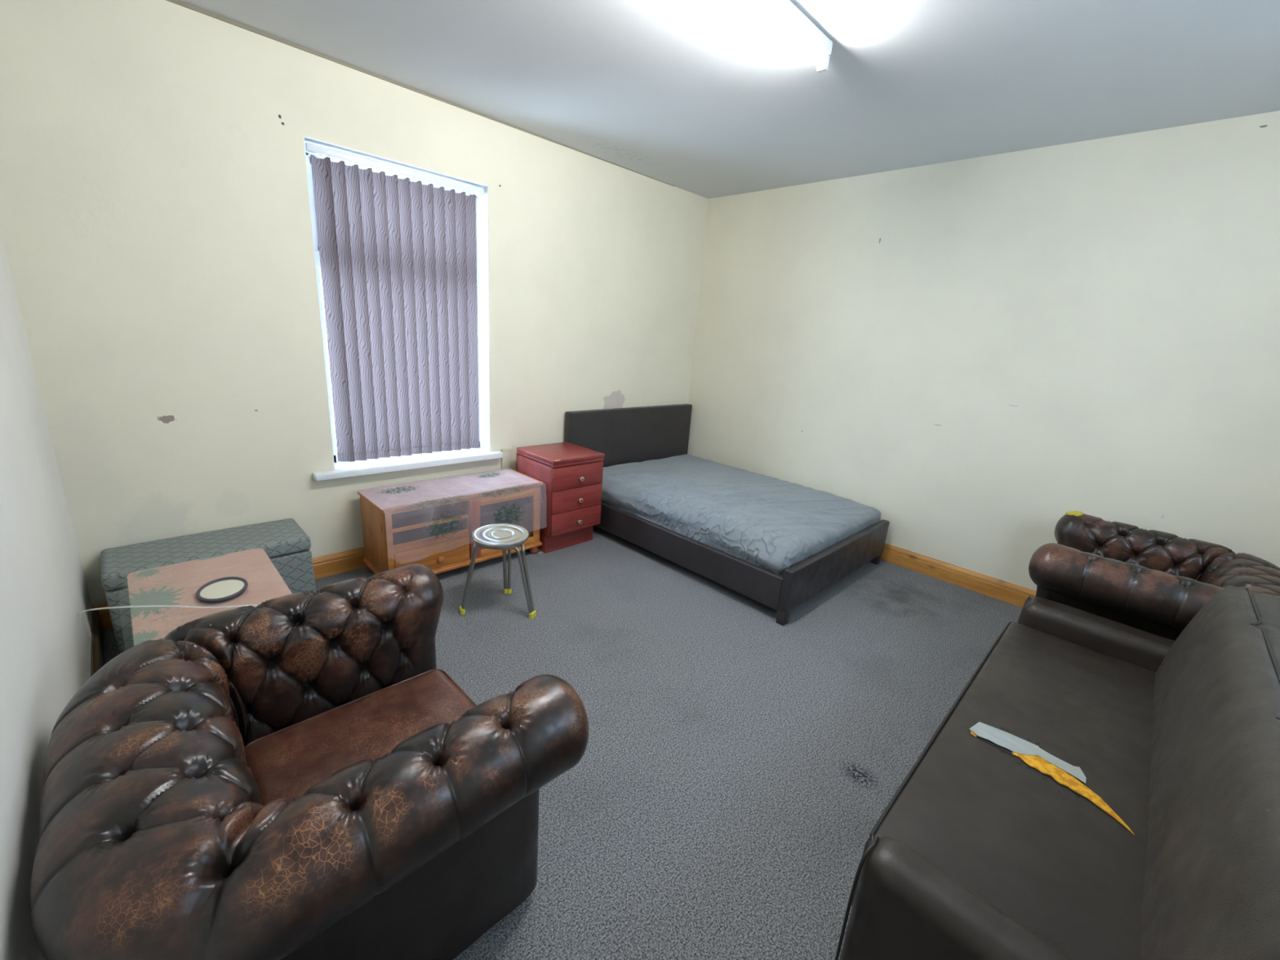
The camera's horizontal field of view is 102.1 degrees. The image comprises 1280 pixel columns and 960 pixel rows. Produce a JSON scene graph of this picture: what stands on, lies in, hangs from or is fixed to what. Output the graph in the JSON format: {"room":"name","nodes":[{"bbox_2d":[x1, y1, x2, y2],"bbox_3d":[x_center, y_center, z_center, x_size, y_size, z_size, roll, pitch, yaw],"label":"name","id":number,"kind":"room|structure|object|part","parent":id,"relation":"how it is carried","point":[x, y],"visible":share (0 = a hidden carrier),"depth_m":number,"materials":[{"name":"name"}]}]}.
{"room":"bedroom","nodes":[
{"label":"bedroom","id":0,"kind":"room"},
{"bbox_2d":[0,228,92,959],"bbox_3d":[-0.976,-0.054,0.554,0.150,2.700,4.350,-11,22,-44],"label":"wall","id":1,"kind":"structure","parent":0,"point":[46,642],"depth_m":1.32,"materials":[{"name":"white paint"}]},
{"bbox_2d":[90,606,104,676],"bbox_3d":[-1.001,1.170,0.955,0.019,0.129,4.331,-11,22,-44],"label":"baseboard","id":2,"kind":"structure","parent":1,"relation":"attached to","point":[97,655],"depth_m":2.19,"materials":[{"name":"brown wood"}]},
{"bbox_2d":[0,0,708,605],"bbox_3d":[-1.038,-0.913,3.567,4.470,2.700,0.248,-11,22,-44],"label":"wall","id":3,"kind":"structure","parent":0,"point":[156,225],"depth_m":2.48,"materials":[{"name":"beige paint"}]},
{"bbox_2d":[92,546,366,630],"bbox_3d":[-1.055,0.346,3.846,4.170,0.129,0.019,-11,22,-44],"label":"baseboard","id":4,"kind":"structure","parent":3,"relation":"attached to","point":[328,565],"depth_m":3.08,"materials":[{"name":"brown wood"}]},
{"bbox_2d":[305,142,484,462],"bbox_3d":[-1.379,-0.953,3.114,0.953,1.635,0.058,-11,22,-44],"label":"vertical blind","id":5,"kind":"object","parent":3,"relation":"attached to","point":[397,256],"visible":0.99,"depth_m":3.04,"materials":[{"name":"purple fabric"}]},
{"bbox_2d":[303,135,502,481],"bbox_3d":[-1.414,-0.933,3.126,1.163,1.725,0.262,-11,22,-44],"label":"window","id":6,"kind":"structure","parent":3,"relation":"attached to","point":[392,464],"depth_m":3.28,"materials":[{"name":"white plastic"}]},
{"bbox_3d":[-1.428,-1.520,3.051,0.878,0.450,0.040,-11,22,-44],"label":"sash","id":7,"kind":"part","parent":6,"relation":"part of","materials":[{"name":"white plastic"}]},
{"bbox_3d":[-1.456,-0.118,3.338,1.163,0.040,0.212,-11,22,-44],"label":"sill","id":8,"kind":"part","parent":6,"relation":"part of","materials":[{"name":"white paint"}]},
{"bbox_2d":[103,525,1022,959],"bbox_3d":[0.455,0.990,2.429,4.470,0.120,4.650,-11,22,-44],"label":"floor","id":9,"kind":"structure","parent":0,"point":[729,788],"depth_m":2.13,"materials":[{"name":"grey carpet"}]},
{"bbox_2d":[100,518,315,653],"bbox_3d":[-2.079,0.492,2.547,0.753,0.411,0.350,-11,22,-44],"label":"storage ottoman","id":10,"kind":"object","parent":9,"relation":"on","point":[287,546],"visible":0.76,"depth_m":2.45,"materials":[{"name":"fabric"}]},
{"bbox_3d":[-2.067,0.334,2.503,0.753,0.083,0.350,-11,22,-44],"label":"lid","id":11,"kind":"part","parent":10,"relation":"part of","materials":[{"name":"fabric"}]},
{"bbox_2d":[29,564,589,959],"bbox_3d":[-0.760,0.779,1.290,0.894,0.732,0.986,-11,22,-44],"label":"armchair","id":12,"kind":"object","parent":9,"relation":"on","point":[297,775],"visible":1,"depth_m":1.01,"materials":[{"name":"leather"}]},
{"bbox_3d":[-0.967,0.801,1.081,0.305,0.682,0.912,-11,22,-44],"label":"backrest","id":13,"kind":"part","parent":12,"relation":"part of","materials":[{"name":"leather"}]},
{"bbox_3d":[-0.966,0.656,1.591,0.737,0.685,0.234,-11,22,-44],"label":"armrest","id":14,"kind":"part","parent":12,"relation":"part of","materials":[{"name":"leather"}]},
{"bbox_2d":[244,670,475,805],"bbox_3d":[-0.677,0.773,1.374,0.550,0.163,0.536,-11,22,-44],"label":"seat cushion","id":15,"kind":"object","parent":12,"relation":"on","point":[320,739],"depth_m":1.41,"materials":[{"name":"red leather"}]},
{"bbox_3d":[-0.438,0.837,1.086,0.738,0.686,0.233,-11,22,-44],"label":"armrest","id":16,"kind":"part","parent":12,"relation":"part of","materials":[{"name":"leather"}]},
{"bbox_2d":[357,468,542,574],"bbox_3d":[-1.161,0.288,3.309,1.021,0.517,0.444,-11,22,-44],"label":"tv cabinet","id":17,"kind":"object","parent":9,"relation":"on","point":[393,538],"visible":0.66,"depth_m":3.10,"materials":[{"name":"brown wood"}]},
{"bbox_3d":[-1.520,0.323,2.977,0.020,0.410,0.394,-11,22,-44],"label":"panel","id":18,"kind":"part","parent":17,"relation":"part of","materials":[{"name":"brown wood"}]},
{"bbox_2d":[391,503,466,528],"bbox_3d":[-1.346,0.205,3.122,0.459,0.018,0.366,-11,22,-44],"label":"shelf","id":19,"kind":"object","parent":17,"relation":"attached to","point":[418,518],"depth_m":3.08,"materials":[{"name":"brown wood"}]},
{"bbox_2d":[392,521,466,545],"bbox_3d":[-1.354,0.309,3.151,0.459,0.035,0.366,-11,22,-44],"label":"shelf","id":20,"kind":"object","parent":17,"relation":"attached to","point":[416,536],"depth_m":3.06,"materials":[{"name":"brown wood"}]},
{"bbox_3d":[-1.216,0.451,3.050,0.443,0.147,0.020,-11,22,-44],"label":"drawer","id":21,"kind":"part","parent":17,"relation":"part of","materials":[{"name":"brown wood"}]},
{"bbox_3d":[-1.176,0.467,3.054,0.040,0.040,0.038,-11,22,-44],"label":"knob","id":22,"kind":"part","parent":17,"relation":"part of","materials":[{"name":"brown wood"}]},
{"bbox_2d":[357,468,541,540],"bbox_3d":[-1.146,0.197,3.279,1.031,0.330,0.449,-11,22,-44],"label":"tablecloth","id":23,"kind":"object","parent":17,"relation":"on","point":[428,491],"visible":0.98,"depth_m":3.16,"materials":[{"name":"pink fabric"}]},
{"bbox_3d":[-1.182,0.461,3.366,1.021,0.032,0.412,-11,22,-44],"label":"board","id":24,"kind":"part","parent":17,"relation":"part of","materials":[{"name":"brown wood"}]},
{"bbox_3d":[-1.044,0.299,3.176,0.977,0.405,0.018,-11,22,-44],"label":"frame","id":25,"kind":"part","parent":17,"relation":"part of","materials":[{"name":"brown wood"}]},
{"bbox_3d":[-1.308,0.206,3.443,0.957,0.410,0.008,-11,22,-44],"label":"panel","id":26,"kind":"part","parent":17,"relation":"part of","materials":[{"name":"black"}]},
{"bbox_2d":[480,497,532,515],"bbox_3d":[-1.012,0.154,3.475,0.478,0.015,0.338,-11,22,-44],"label":"shelf","id":27,"kind":"object","parent":17,"relation":"attached to","point":[492,508],"depth_m":3.43,"materials":[{"name":"brown wood"}]},
{"bbox_3d":[-0.841,0.265,3.373,0.440,0.384,0.020,-11,22,-44],"label":"door","id":28,"kind":"part","parent":17,"relation":"part of","materials":[{"name":"brown wood"}]},
{"bbox_3d":[-0.827,0.183,3.651,0.020,0.410,0.394,-11,22,-44],"label":"panel","id":29,"kind":"part","parent":17,"relation":"part of","materials":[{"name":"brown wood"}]},
{"bbox_2d":[459,523,536,618],"bbox_3d":[-0.759,0.506,2.783,0.357,0.442,0.362,-11,22,-44],"label":"round stool","id":30,"kind":"object","parent":9,"relation":"on","point":[504,536],"visible":1,"depth_m":2.76,"materials":[{"name":"silver metal"}]},
{"bbox_3d":[-0.878,0.507,2.772,0.165,0.410,0.128,-3,17,-24],"label":"leg","id":31,"kind":"part","parent":30,"relation":"part of","materials":[{"name":"silver metal"}]},
{"bbox_3d":[-0.745,0.294,2.767,0.300,0.024,0.300,-11,22,-44],"label":"seat","id":32,"kind":"part","parent":30,"relation":"part of","materials":[{"name":"silver metal"}]},
{"bbox_3d":[-0.761,0.471,2.929,0.128,0.408,0.122,4,16,-2],"label":"leg","id":33,"kind":"part","parent":30,"relation":"part of","materials":[{"name":"silver metal"}]},
{"bbox_3d":[-0.639,0.523,2.777,0.172,0.410,0.128,11,17,21],"label":"leg","id":34,"kind":"part","parent":30,"relation":"part of","materials":[{"name":"silver metal"}]},
{"bbox_2d":[516,441,604,553],"bbox_3d":[-0.576,0.121,3.749,0.442,0.682,0.469,-11,22,-44],"label":"nightstand","id":35,"kind":"object","parent":9,"relation":"on","point":[571,474],"visible":0.94,"depth_m":3.59,"materials":[{"name":"red wood"}]},
{"bbox_3d":[-0.448,0.278,3.647,0.434,0.154,0.020,-11,22,-44],"label":"drawer","id":36,"kind":"part","parent":35,"relation":"part of","materials":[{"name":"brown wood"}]},
{"bbox_3d":[-0.436,0.127,3.604,0.434,0.156,0.020,-11,22,-44],"label":"drawer","id":37,"kind":"part","parent":35,"relation":"part of","materials":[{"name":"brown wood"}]},
{"bbox_3d":[-0.425,-0.028,3.560,0.434,0.159,0.020,-11,22,-44],"label":"drawer","id":38,"kind":"part","parent":35,"relation":"part of","materials":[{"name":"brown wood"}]},
{"bbox_2d":[564,404,889,626],"bbox_3d":[0.622,0.042,3.948,1.463,0.896,2.044,-11,22,-44],"label":"frame","id":39,"kind":"object","parent":9,"relation":"on","point":[626,435],"visible":0.53,"depth_m":3.58,"materials":[{"name":"brown leather"}]},
{"bbox_3d":[-0.067,-0.226,4.601,1.463,0.836,0.073,-11,22,-44],"label":"headboard","id":40,"kind":"part","parent":39,"relation":"part of","materials":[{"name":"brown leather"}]},
{"bbox_3d":[0.127,0.411,3.549,0.042,0.203,1.917,-11,22,-44],"label":"rail","id":41,"kind":"part","parent":39,"relation":"part of","materials":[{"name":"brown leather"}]},
{"bbox_2d":[601,453,881,576],"bbox_3d":[0.631,0.147,3.978,1.401,0.275,1.913,-11,22,-44],"label":"mattress","id":42,"kind":"object","parent":39,"relation":"on","point":[772,524],"visible":0.86,"depth_m":3.56,"materials":[{"name":"fabric"}]},
{"bbox_3d":[0.807,0.771,2.924,0.055,0.080,0.050,-11,22,-44],"label":"leg","id":43,"kind":"part","parent":39,"relation":"part of","materials":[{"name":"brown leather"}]},
{"bbox_3d":[1.300,0.517,3.345,1.408,0.258,0.054,-11,22,-44],"label":"footboard","id":44,"kind":"part","parent":39,"relation":"part of","materials":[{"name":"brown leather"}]},
{"bbox_3d":[1.757,0.579,3.849,0.055,0.080,0.050,-11,22,-44],"label":"leg","id":45,"kind":"part","parent":39,"relation":"part of","materials":[{"name":"brown leather"}]},
{"bbox_2d":[834,586,1279,959],"bbox_3d":[1.388,0.809,1.484,1.875,0.785,0.828,-11,22,-44],"label":"leather sofa","id":46,"kind":"object","parent":9,"relation":"on","point":[1096,788],"visible":1,"depth_m":1.23,"materials":[{"name":"black leather"}]},
{"bbox_3d":[0.684,1.059,0.991,0.124,0.473,0.570,-11,22,-44],"label":"armrest","id":47,"kind":"part","parent":46,"relation":"part of","materials":[{"name":"brown leather"}]},
{"bbox_2d":[851,622,1155,959],"bbox_3d":[1.268,0.897,1.593,1.580,0.228,0.555,-11,22,-44],"label":"seat cushion","id":48,"kind":"object","parent":46,"relation":"on","point":[1033,792],"depth_m":1.37,"materials":[{"name":"brown leather"}]},
{"bbox_3d":[1.909,0.812,2.184,0.170,0.473,0.571,-11,22,-44],"label":"armrest","id":49,"kind":"part","parent":46,"relation":"part of","materials":[{"name":"brown leather"}]},
{"bbox_3d":[1.497,0.844,1.288,1.675,0.731,0.394,-11,22,-44],"label":"backrest","id":50,"kind":"part","parent":46,"relation":"part of","materials":[{"name":"brown leather"}]},
{"bbox_2d":[1028,511,1279,640],"bbox_3d":[2.403,0.676,2.470,0.986,0.736,0.894,-11,22,-44],"label":"armchair","id":51,"kind":"object","parent":9,"relation":"on","point":[1152,581],"visible":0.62,"depth_m":2.29,"materials":[{"name":"brown leather"}]},
{"bbox_3d":[2.082,0.692,2.258,0.234,0.685,0.737,-11,22,-44],"label":"armrest","id":52,"kind":"part","parent":51,"relation":"part of","materials":[{"name":"brown leather"}]},
{"bbox_3d":[2.616,0.583,2.778,0.233,0.686,0.738,-11,22,-44],"label":"armrest","id":53,"kind":"part","parent":51,"relation":"part of","materials":[{"name":"brown leather"}]},
{"bbox_3d":[2.611,0.730,2.268,0.912,0.682,0.305,-11,22,-44],"label":"backrest","id":54,"kind":"part","parent":51,"relation":"part of","materials":[{"name":"brown leather"}]},
{"bbox_3d":[-1.638,0.640,2.018,0.435,0.476,0.645,-11,22,-44],"label":"side table","id":55,"kind":"object","parent":9,"relation":"on","visible":0},
{"bbox_2d":[127,548,292,645],"bbox_3d":[-1.622,0.421,1.956,0.438,0.036,0.648,-11,22,-44],"label":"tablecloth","id":56,"kind":"object","parent":55,"relation":"on","point":[177,584],"visible":0.56,"depth_m":1.95,"materials":[{"name":"pink fabric"}]},
{"bbox_2d":[78,604,257,613],"bbox_3d":[-1.624,0.658,1.894,1.016,0.500,0.147,5,16,2],"label":"cable","id":57,"kind":"object","parent":56,"relation":"on","point":[240,606],"visible":0.49,"depth_m":1.79,"materials":[{"name":"white plastic"}]},
{"bbox_3d":[-1.620,0.482,1.968,0.504,0.163,0.670,-11,22,-44],"label":"plastic table cover","id":58,"kind":"object","parent":56,"relation":"on","visible":0},
{"bbox_2d":[195,576,248,602],"bbox_3d":[-1.553,0.406,1.926,0.151,0.013,0.192,-5,18,-31],"label":"oval mirror","id":59,"kind":"object","parent":58,"relation":"on","point":[221,589],"visible":1,"depth_m":1.92,"materials":[{"name":"grey mirror"}]},
{"bbox_2d":[181,0,1279,199],"bbox_3d":[0.638,-1.723,1.678,4.470,0.120,4.700,-11,22,-44],"label":"ceiling","id":60,"kind":"structure","parent":0,"point":[707,99],"depth_m":2.32,"materials":[{"name":"paint"}]},
{"bbox_2d":[741,0,832,72],"bbox_3d":[0.316,-1.635,1.686,1.250,0.097,0.056,-11,22,-44],"label":"light","id":61,"kind":"object","parent":60,"relation":"attached to","point":[783,15],"visible":1,"depth_m":1.93,"materials":[{"name":"white plastic"}]},
{"bbox_2d":[687,111,1279,591],"bbox_3d":[2.087,-0.673,3.536,0.150,2.700,4.350,-11,22,-44],"label":"wall","id":62,"kind":"structure","parent":0,"point":[975,354],"depth_m":3.19,"materials":[{"name":"beige paint"}]},
{"bbox_2d":[880,542,1036,607],"bbox_3d":[1.942,0.575,3.821,0.019,0.129,4.331,-11,22,-44],"label":"baseboard","id":63,"kind":"structure","parent":62,"relation":"attached to","point":[1015,594],"depth_m":3.57,"materials":[{"name":"brown wood"}]}
]}

